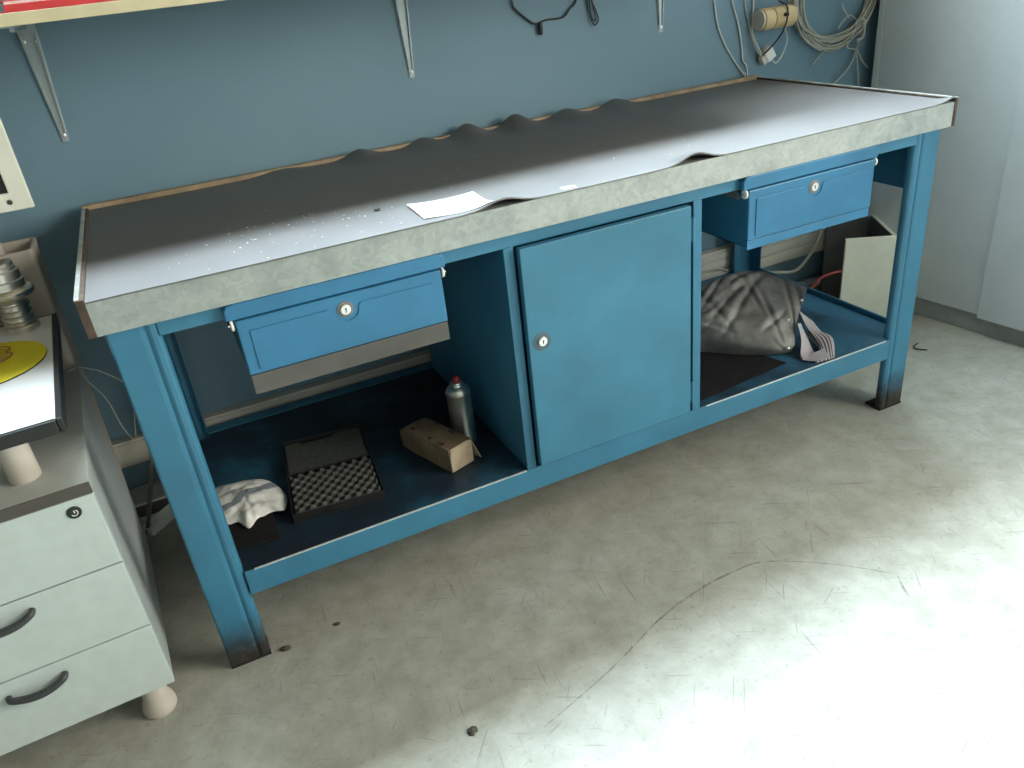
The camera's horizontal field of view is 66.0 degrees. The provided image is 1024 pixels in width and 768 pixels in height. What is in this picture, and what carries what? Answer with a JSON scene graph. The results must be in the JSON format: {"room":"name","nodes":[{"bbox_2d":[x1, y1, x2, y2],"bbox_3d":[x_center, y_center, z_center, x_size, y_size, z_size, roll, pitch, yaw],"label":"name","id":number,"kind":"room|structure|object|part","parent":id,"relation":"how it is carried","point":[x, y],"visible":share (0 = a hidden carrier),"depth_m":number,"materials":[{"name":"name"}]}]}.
{"room":"workshop","nodes":[
{"label":"workshop","id":0,"kind":"room"},
{"bbox_2d":[0,0,879,489],"bbox_3d":[-1.267,-1.247,1.454,6.920,3.600,0.200,-18,30,-20],"label":"wall","id":1,"kind":"structure","parent":0,"point":[152,100],"depth_m":2.00,"materials":[{"name":"blue paint"}]},
{"bbox_2d":[0,118,34,212],"bbox_3d":[-1.086,-0.312,1.412,0.400,0.560,0.170,-18,30,-20],"label":"wall panel","id":2,"kind":"object","parent":1,"relation":"attached to","point":[15,195],"visible":1,"depth_m":1.45,"materials":[{"name":"white plastic"}]},
{"bbox_2d":[0,24,69,141],"bbox_3d":[-0.956,-0.595,1.603,0.038,0.246,0.330,-18,30,-20],"label":"shelf bracket","id":3,"kind":"object","parent":1,"relation":"attached to","point":[28,36],"visible":0.88,"depth_m":1.72,"materials":[{"name":"grey metal"}]},
{"bbox_3d":[-0.968,-0.698,1.546,0.036,0.010,0.327,-18,30,-19],"label":"shelf arm","id":4,"kind":"part","parent":3,"relation":"part of","materials":[{"name":"grey metal"}]},
{"bbox_2d":[0,0,224,27],"bbox_3d":[-0.605,-0.813,1.647,2.690,0.020,0.386,-18,30,-20],"label":"wall shelf","id":5,"kind":"object","parent":1,"relation":"attached to","point":[119,6],"visible":1,"depth_m":1.40,"materials":[{"name":"brown wood"}]},
{"bbox_2d":[0,0,116,13],"bbox_3d":[-0.823,-0.718,1.475,0.350,0.020,0.194,-18,30,-20],"label":"binder","id":6,"kind":"object","parent":5,"relation":"on","point":[10,6],"visible":0.84,"depth_m":1.38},
{"bbox_2d":[111,349,430,468],"bbox_3d":[-1.331,0.278,2.002,3.500,0.074,0.036,-18,30,-20],"label":"duct","id":7,"kind":"object","parent":1,"relation":"attached to","point":[129,451],"visible":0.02,"depth_m":2.23,"materials":[{"name":"grey metal"}]},
{"bbox_2d":[393,0,414,77],"bbox_3d":[-0.203,-0.841,1.879,0.038,0.232,0.330,-18,30,-20],"label":"shelf bracket","id":8,"kind":"object","parent":1,"relation":"attached to","point":[401,6],"visible":1,"depth_m":2.01,"materials":[{"name":"grey metal"}]},
{"bbox_2d":[129,275,820,507],"bbox_3d":[-0.414,0.115,2.389,3.500,0.060,0.060,-18,30,-20],"label":"pipe","id":9,"kind":"object","parent":1,"relation":"attached to","point":[139,495],"visible":0.04,"depth_m":2.16,"materials":[{"name":"grey metal"}]},
{"bbox_2d":[136,289,819,517],"bbox_3d":[-1.038,0.351,2.205,6.520,0.045,0.012,-18,30,-20],"label":"baseboard","id":10,"kind":"structure","parent":1,"relation":"attached to","point":[157,506],"depth_m":2.21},
{"bbox_2d":[511,0,576,34],"bbox_3d":[0.101,-1.044,2.133,0.250,0.177,0.013,-18,30,-20],"label":"cable","id":11,"kind":"object","parent":1,"relation":"hanging from","point":[540,25],"visible":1,"depth_m":2.15,"materials":[{"name":"black rubber"}]},
{"bbox_2d":[586,0,598,25],"bbox_3d":[0.220,-1.082,2.177,0.039,0.174,0.010,-18,30,-20],"label":"bundle","id":12,"kind":"object","parent":1,"relation":"attached to","point":[593,6],"visible":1,"depth_m":2.20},
{"bbox_2d":[657,0,663,31],"bbox_3d":[0.496,-1.068,2.136,0.038,0.220,0.330,-18,30,-20],"label":"shelf bracket","id":13,"kind":"object","parent":1,"relation":"attached to","point":[660,3],"visible":1,"depth_m":2.30,"materials":[{"name":"grey metal"}]},
{"bbox_2d":[713,0,745,76],"bbox_3d":[0.687,-0.890,2.517,0.141,0.927,0.005,-18,30,-20],"label":"cable","id":14,"kind":"object","parent":1,"relation":"attached to","point":[742,72],"visible":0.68,"depth_m":2.42,"materials":[{"name":"grey plastic"}]},
{"bbox_2d":[731,0,747,76],"bbox_3d":[0.721,-0.901,2.530,0.088,0.927,0.005,-18,30,-20],"label":"cable","id":15,"kind":"object","parent":1,"relation":"attached to","point":[731,0],"visible":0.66,"depth_m":2.44,"materials":[{"name":"grey plastic"}]},
{"bbox_2d":[701,228,825,280],"bbox_3d":[0.720,-0.416,2.741,1.045,0.113,0.040,-18,30,-20],"label":"duct","id":16,"kind":"object","parent":1,"relation":"attached to","point":[801,245],"visible":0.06,"depth_m":2.80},
{"bbox_2d":[701,268,731,274],"bbox_3d":[0.723,-0.369,2.736,0.254,0.090,0.012,-17,30,-19],"label":"cable","id":17,"kind":"object","parent":16,"relation":"hanging from","point":[710,269],"visible":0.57,"depth_m":2.71,"materials":[{"name":"grey plastic"}]},
{"bbox_2d":[770,229,822,273],"bbox_3d":[1.000,-0.513,2.763,0.292,0.226,0.066,-20,31,-23],"label":"cable","id":18,"kind":"object","parent":16,"relation":"hanging from","point":[820,230],"visible":0.62,"depth_m":2.80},
{"bbox_2d":[752,4,797,30],"bbox_3d":[0.826,-1.131,2.432,0.158,0.063,0.078,-18,30,-20],"label":"wall socket","id":19,"kind":"object","parent":1,"relation":"attached to","point":[775,17],"visible":0.99,"depth_m":2.41,"materials":[{"name":"plastic"}]},
{"bbox_2d":[744,0,788,64],"bbox_3d":[0.802,-1.115,2.427,0.172,0.257,0.075,-18,30,-20],"label":"plug","id":20,"kind":"object","parent":19,"relation":"hanging from","point":[767,54],"visible":0.99,"depth_m":2.47,"materials":[{"name":"plastic"}]},
{"bbox_3d":[0.743,-1.113,2.430,0.067,0.208,0.021,-18,30,-19],"label":"cord","id":21,"kind":"part","parent":20,"relation":"part of","materials":[{"name":"plastic"}]},
{"bbox_3d":[0.757,-1.120,2.430,0.037,0.199,0.014,-4,28,5],"label":"cord","id":22,"kind":"part","parent":20,"relation":"part of","materials":[{"name":"plastic"}]},
{"bbox_3d":[0.802,-1.125,2.411,0.082,0.225,0.032,7,31,24],"label":"black cord","id":23,"kind":"part","parent":20,"relation":"part of","materials":[{"name":"black plastic"}]},
{"bbox_3d":[0.843,-1.080,2.498,0.072,0.119,0.021,-18,30,-19],"label":"cord","id":24,"kind":"part","parent":20,"relation":"part of","materials":[{"name":"white plastic"}]},
{"bbox_2d":[788,0,876,85],"bbox_3d":[1.038,-1.196,2.531,0.366,0.544,0.047,-18,30,-20],"label":"cable coil","id":25,"kind":"object","parent":1,"relation":"hanging from","point":[854,30],"visible":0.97,"depth_m":2.57,"materials":[{"name":"grey plastic"}]},
{"bbox_2d":[0,313,1023,767],"bbox_3d":[-0.105,1.265,0.474,6.920,0.121,4.745,-18,30,-20],"label":"floor","id":26,"kind":"structure","parent":0,"point":[818,576],"depth_m":1.69,"materials":[{"name":"concrete"}]},
{"bbox_2d":[0,237,137,513],"bbox_3d":[-1.089,0.098,1.848,0.240,0.836,0.115,-18,30,-20],"label":"bin","id":27,"kind":"object","parent":26,"relation":"on","point":[25,253],"visible":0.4,"depth_m":1.72,"materials":[{"name":"plastic"}]},
{"bbox_2d":[0,242,4,254],"bbox_3d":[-1.124,-0.277,1.652,0.100,0.082,0.100,-18,30,-20],"label":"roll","id":28,"kind":"object","parent":27,"relation":"on","point":[2,252],"visible":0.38,"depth_m":1.66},
{"bbox_2d":[0,367,176,755],"bbox_3d":[-0.992,0.381,1.585,0.431,0.567,0.567,-19,30,-22],"label":"drawer pedestal","id":29,"kind":"object","parent":26,"relation":"on","point":[83,636],"visible":1,"depth_m":1.42,"materials":[{"name":"grey laminate"}]},
{"bbox_3d":[-0.862,0.413,1.338,0.104,0.024,0.026,-19,30,-22],"label":"handle","id":30,"kind":"part","parent":29,"relation":"part of","materials":[{"name":"grey plastic"}]},
{"bbox_2d":[0,313,66,485],"bbox_3d":[-1.036,0.081,1.407,0.465,0.135,0.556,-19,31,-22],"label":"monitor stand","id":31,"kind":"object","parent":29,"relation":"on","point":[32,403],"visible":0.94,"depth_m":1.33,"materials":[{"name":"white plastic"}]},
{"bbox_2d":[0,258,40,334],"bbox_3d":[-1.009,-0.176,1.585,0.095,0.142,0.095,-18,30,-20],"label":"fitting","id":32,"kind":"object","parent":31,"relation":"on","point":[16,311],"visible":1,"depth_m":1.57,"materials":[{"name":"silver metal"}]},
{"bbox_2d":[0,341,46,383],"bbox_3d":[-0.980,-0.030,1.453,0.225,0.005,0.225,-18,30,-20],"label":"mouse pad","id":33,"kind":"object","parent":31,"relation":"on","point":[18,357],"visible":1,"depth_m":1.47,"materials":[{"name":"rubber"}]},
{"bbox_3d":[-0.847,0.549,1.410,0.104,0.024,0.026,-19,30,-22],"label":"handle","id":34,"kind":"part","parent":29,"relation":"part of","materials":[{"name":"black plastic"}]},
{"bbox_3d":[-1.027,0.137,1.468,0.431,0.022,0.539,-19,30,-22],"label":"panel","id":35,"kind":"part","parent":29,"relation":"part of","materials":[{"name":"grey laminate"}]},
{"bbox_3d":[-0.894,0.312,1.298,0.429,0.149,0.019,-19,30,-22],"label":"drawer","id":36,"kind":"part","parent":29,"relation":"part of","materials":[{"name":"grey laminate"}]},
{"bbox_3d":[-0.879,0.445,1.370,0.429,0.150,0.019,-19,30,-22],"label":"drawer","id":37,"kind":"part","parent":29,"relation":"part of","materials":[{"name":"grey laminate"}]},
{"bbox_3d":[-0.863,0.580,1.443,0.429,0.152,0.019,-19,30,-22],"label":"drawer","id":38,"kind":"part","parent":29,"relation":"part of","materials":[{"name":"grey laminate"}]},
{"bbox_2d":[70,366,135,438],"bbox_3d":[-0.990,0.056,1.927,0.043,0.328,0.257,-10,28,-6],"label":"cord","id":39,"kind":"object","parent":29,"relation":"hanging from","point":[89,382],"visible":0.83,"depth_m":1.95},
{"bbox_2d":[145,455,154,533],"bbox_3d":[-0.945,0.224,2.071,0.144,0.369,0.012,-18,30,-20],"label":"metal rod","id":40,"kind":"object","parent":26,"relation":"on","point":[151,470],"visible":0.6,"depth_m":2.09,"materials":[{"name":"metal"}]},
{"bbox_2d":[143,504,174,535],"bbox_3d":[-0.964,0.372,2.171,0.040,0.024,0.110,6,30,22],"label":"block","id":41,"kind":"object","parent":26,"relation":"on","point":[163,517],"visible":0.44,"depth_m":2.15,"materials":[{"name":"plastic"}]},
{"bbox_2d":[279,645,290,651],"bbox_3d":[-0.492,0.572,1.712,0.017,0.008,0.022,20,38,40],"label":"clump","id":42,"kind":"object","parent":26,"relation":"on","point":[287,647],"visible":1,"depth_m":1.71,"materials":[{"name":"brown soil"}]},
{"bbox_2d":[467,726,477,735],"bbox_3d":[-0.074,0.649,1.478,0.021,0.008,0.020,-18,30,-20],"label":"clump","id":43,"kind":"object","parent":26,"relation":"on","point":[472,730],"visible":1,"depth_m":1.48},
{"bbox_2d":[73,75,958,668],"bbox_3d":[0.084,-0.177,2.073,1.975,0.864,0.726,-18,30,-20],"label":"workbench","id":44,"kind":"object","parent":26,"relation":"on","point":[571,321],"visible":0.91,"depth_m":1.74,"materials":[{"name":"metal"}]},
{"bbox_3d":[-0.875,-0.006,2.034,0.084,0.786,0.054,-18,30,-19],"label":"leg","id":45,"kind":"part","parent":44,"relation":"part of","materials":[{"name":"blue paint"}]},
{"bbox_3d":[-0.610,0.235,1.527,0.084,0.786,0.054,-18,30,-19],"label":"leg","id":46,"kind":"part","parent":44,"relation":"part of","materials":[{"name":"blue paint"}]},
{"bbox_3d":[-0.569,0.582,1.714,0.084,0.006,0.054,-18,30,-19],"label":"foot plate","id":47,"kind":"part","parent":44,"relation":"part of","materials":[{"name":"metal"}]},
{"bbox_2d":[228,478,279,550],"bbox_3d":[-0.599,0.290,1.774,0.106,0.006,0.272,-18,30,-20],"label":"mat","id":48,"kind":"object","parent":44,"relation":"on","point":[264,529],"visible":0.39,"depth_m":1.70,"materials":[{"name":"black rubber"}]},
{"bbox_2d":[215,479,286,527],"bbox_3d":[-0.607,0.261,1.793,0.175,0.024,0.207,-18,30,-20],"label":"rag","id":49,"kind":"object","parent":48,"relation":"on","point":[243,502],"visible":0.89,"depth_m":1.78,"materials":[{"name":"white fabric"}]},
{"bbox_3d":[-0.423,-0.206,1.706,0.378,0.132,0.548,-18,30,-19],"label":"drawer","id":50,"kind":"part","parent":44,"relation":"part of","materials":[{"name":"blue paint"}]},
{"bbox_2d":[281,424,385,523],"bbox_3d":[-0.434,0.202,1.883,0.205,0.025,0.336,-14,29,-14],"label":"case","id":51,"kind":"object","parent":44,"relation":"on","point":[333,471],"visible":1,"depth_m":1.85,"materials":[{"name":"black plastic"}]},
{"bbox_3d":[-0.462,0.168,1.959,0.205,0.018,0.161,-14,29,-14],"label":"lid","id":52,"kind":"part","parent":51,"relation":"part of","materials":[{"name":"black plastic"}]},
{"bbox_3d":[-0.317,-0.181,1.438,0.412,0.030,0.017,-18,30,-19],"label":"drawer rail","id":53,"kind":"part","parent":44,"relation":"part of","materials":[{"name":"blue metal"}]},
{"bbox_3d":[-0.306,-0.118,1.467,0.386,0.106,0.012,-18,30,-19],"label":"drawer","id":54,"kind":"part","parent":44,"relation":"part of","materials":[{"name":"blue paint"}]},
{"bbox_2d":[400,417,480,472],"bbox_3d":[-0.178,0.136,1.906,0.089,0.064,0.203,-29,35,-36],"label":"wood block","id":55,"kind":"object","parent":44,"relation":"on","point":[449,449],"visible":1,"depth_m":1.86,"materials":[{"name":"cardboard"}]},
{"bbox_2d":[445,375,476,442],"bbox_3d":[-0.125,0.059,1.914,0.061,0.181,0.061,-18,30,-20],"label":"spray can","id":56,"kind":"object","parent":44,"relation":"on","point":[458,393],"visible":0.91,"depth_m":1.89,"materials":[{"name":"silver metal"}]},
{"bbox_3d":[-0.117,-0.162,1.954,0.023,0.530,0.640,-18,30,-19],"label":"panel","id":57,"kind":"part","parent":44,"relation":"part of","materials":[{"name":"blue paint"}]},
{"bbox_2d":[84,79,956,303],"bbox_3d":[0.044,-0.558,1.862,1.950,0.038,0.713,-18,30,-20],"label":"rubber mat","id":58,"kind":"object","parent":44,"relation":"on","point":[132,247],"visible":1,"depth_m":1.77,"materials":[{"name":"grey rubber"}]},
{"bbox_2d":[168,139,684,269],"bbox_3d":[-0.140,-0.448,1.730,1.203,0.001,0.539,-18,30,-20],"label":"dust flecks","id":59,"kind":"object","parent":58,"relation":"on","point":[684,139],"visible":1,"depth_m":1.52,"materials":[{"name":"white"}]},
{"bbox_2d":[407,191,492,218],"bbox_3d":[-0.122,-0.350,1.530,0.142,0.012,0.121,-15,29,-15],"label":"paper sheet","id":60,"kind":"object","parent":58,"relation":"on","point":[471,200],"visible":1,"depth_m":1.53,"materials":[{"name":"white paper"}]},
{"bbox_2d":[560,185,575,189],"bbox_3d":[0.112,-0.390,1.565,0.030,0.001,0.018,-12,28,-9],"label":"paper scrap","id":61,"kind":"object","parent":58,"relation":"on","point":[571,186],"visible":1,"depth_m":1.56,"materials":[{"name":"white paper"}]},
{"bbox_3d":[0.194,-0.350,1.640,1.777,0.032,0.007,-18,30,-19],"label":"rail","id":62,"kind":"part","parent":44,"relation":"part of","materials":[{"name":"blue metal"}]},
{"bbox_3d":[-0.044,-0.349,2.287,0.436,0.530,0.004,-18,30,-19],"label":"panel","id":63,"kind":"part","parent":44,"relation":"part of","materials":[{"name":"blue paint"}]},
{"bbox_3d":[0.063,-0.090,1.669,0.042,0.042,0.002,-18,30,-19],"label":"lock plate","id":64,"kind":"part","parent":44,"relation":"part of","materials":[{"name":"silver metal"}]},
{"bbox_2d":[199,291,887,571],"bbox_3d":[0.113,0.023,2.183,1.926,0.057,0.672,-18,30,-19],"label":"shelf","id":65,"kind":"object","parent":44,"relation":"attached to","point":[421,495],"depth_m":1.97,"materials":[{"name":"blue metal"}]},
{"bbox_3d":[0.223,-0.102,1.757,0.414,0.516,0.018,-18,30,-19],"label":"door","id":66,"kind":"part","parent":44,"relation":"part of","materials":[{"name":"blue paint"}]},
{"bbox_3d":[0.296,-0.293,2.107,0.023,0.530,0.640,-18,30,-19],"label":"panel","id":67,"kind":"part","parent":44,"relation":"part of","materials":[{"name":"blue paint"}]},
{"bbox_2d":[700,352,785,400],"bbox_3d":[0.541,-0.059,2.178,0.326,0.003,0.315,-18,30,-20],"label":"mat","id":68,"kind":"object","parent":44,"relation":"on","point":[719,372],"visible":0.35,"depth_m":2.12,"materials":[{"name":"black rubber"}]},
{"bbox_3d":[0.790,-0.534,2.652,0.084,0.786,0.054,-18,30,-19],"label":"leg","id":69,"kind":"part","parent":44,"relation":"part of","materials":[{"name":"blue paint"}]},
{"bbox_2d":[700,271,834,362],"bbox_3d":[0.650,-0.215,2.271,0.493,0.162,0.386,-1,29,10],"label":"cloth bag","id":70,"kind":"object","parent":44,"relation":"on","point":[744,312],"visible":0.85,"depth_m":2.19,"materials":[{"name":"grey fabric"}]},
{"bbox_3d":[0.580,-0.528,2.078,0.366,0.124,0.548,-18,30,-19],"label":"drawer","id":71,"kind":"part","parent":44,"relation":"part of","materials":[{"name":"blue paint"}]},
{"bbox_3d":[0.687,-0.499,1.811,0.400,0.030,0.017,-18,30,-19],"label":"drawer rail","id":72,"kind":"part","parent":44,"relation":"part of","materials":[{"name":"blue metal"}]},
{"bbox_3d":[0.698,-0.432,1.842,0.374,0.116,0.012,-18,30,-19],"label":"drawer","id":73,"kind":"part","parent":44,"relation":"part of","materials":[{"name":"blue paint"}]},
{"bbox_3d":[1.096,0.054,2.332,0.084,0.006,0.054,-18,30,-19],"label":"foot plate","id":74,"kind":"part","parent":44,"relation":"part of","materials":[{"name":"metal"}]},
{"bbox_3d":[0.924,-0.694,2.266,0.004,0.170,0.564,-18,30,-19],"label":"rail","id":75,"kind":"part","parent":44,"relation":"part of","materials":[{"name":"blue metal"}]},
{"bbox_3d":[1.055,-0.293,2.146,0.084,0.786,0.054,-18,30,-19],"label":"leg","id":76,"kind":"part","parent":44,"relation":"part of","materials":[{"name":"blue paint"}]},
{"bbox_2d":[811,270,841,287],"bbox_3d":[1.076,-0.295,2.749,0.252,0.224,0.066,-8,28,-3],"label":"cable","id":77,"kind":"object","parent":26,"relation":"on","point":[837,271],"visible":0.38,"depth_m":2.68,"materials":[{"name":"red rubber"}]},
{"bbox_2d":[820,214,896,316],"bbox_3d":[1.215,-0.395,2.790,0.163,0.334,0.250,-3,28,7],"label":"box","id":78,"kind":"object","parent":26,"relation":"on","point":[863,248],"visible":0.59,"depth_m":2.69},
{"bbox_3d":[1.221,-0.448,2.897,0.152,0.324,0.010,-3,28,7],"label":"panel","id":79,"kind":"part","parent":78,"relation":"part of","materials":[{"name":"cardboard"}]},
{"bbox_3d":[1.205,-0.338,2.686,0.163,0.334,0.012,-3,28,7],"label":"panel","id":80,"kind":"part","parent":78,"relation":"part of","materials":[{"name":"beige cardboard"}]},
{"bbox_3d":[1.292,-0.402,2.785,0.010,0.334,0.238,-3,28,7],"label":"panel","id":81,"kind":"part","parent":78,"relation":"part of","materials":[{"name":"grey cardboard"}]},
{"bbox_2d":[862,0,1023,346],"bbox_3d":[1.777,-0.978,2.039,0.408,1.950,1.595,-22,31,-26],"label":"storage cabinet","id":82,"kind":"object","parent":26,"relation":"on","point":[971,277],"visible":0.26,"depth_m":2.48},
{"bbox_3d":[1.741,-0.848,1.758,0.018,1.866,1.092,-22,31,-26],"label":"sliding door","id":83,"kind":"part","parent":82,"relation":"part of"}
]}

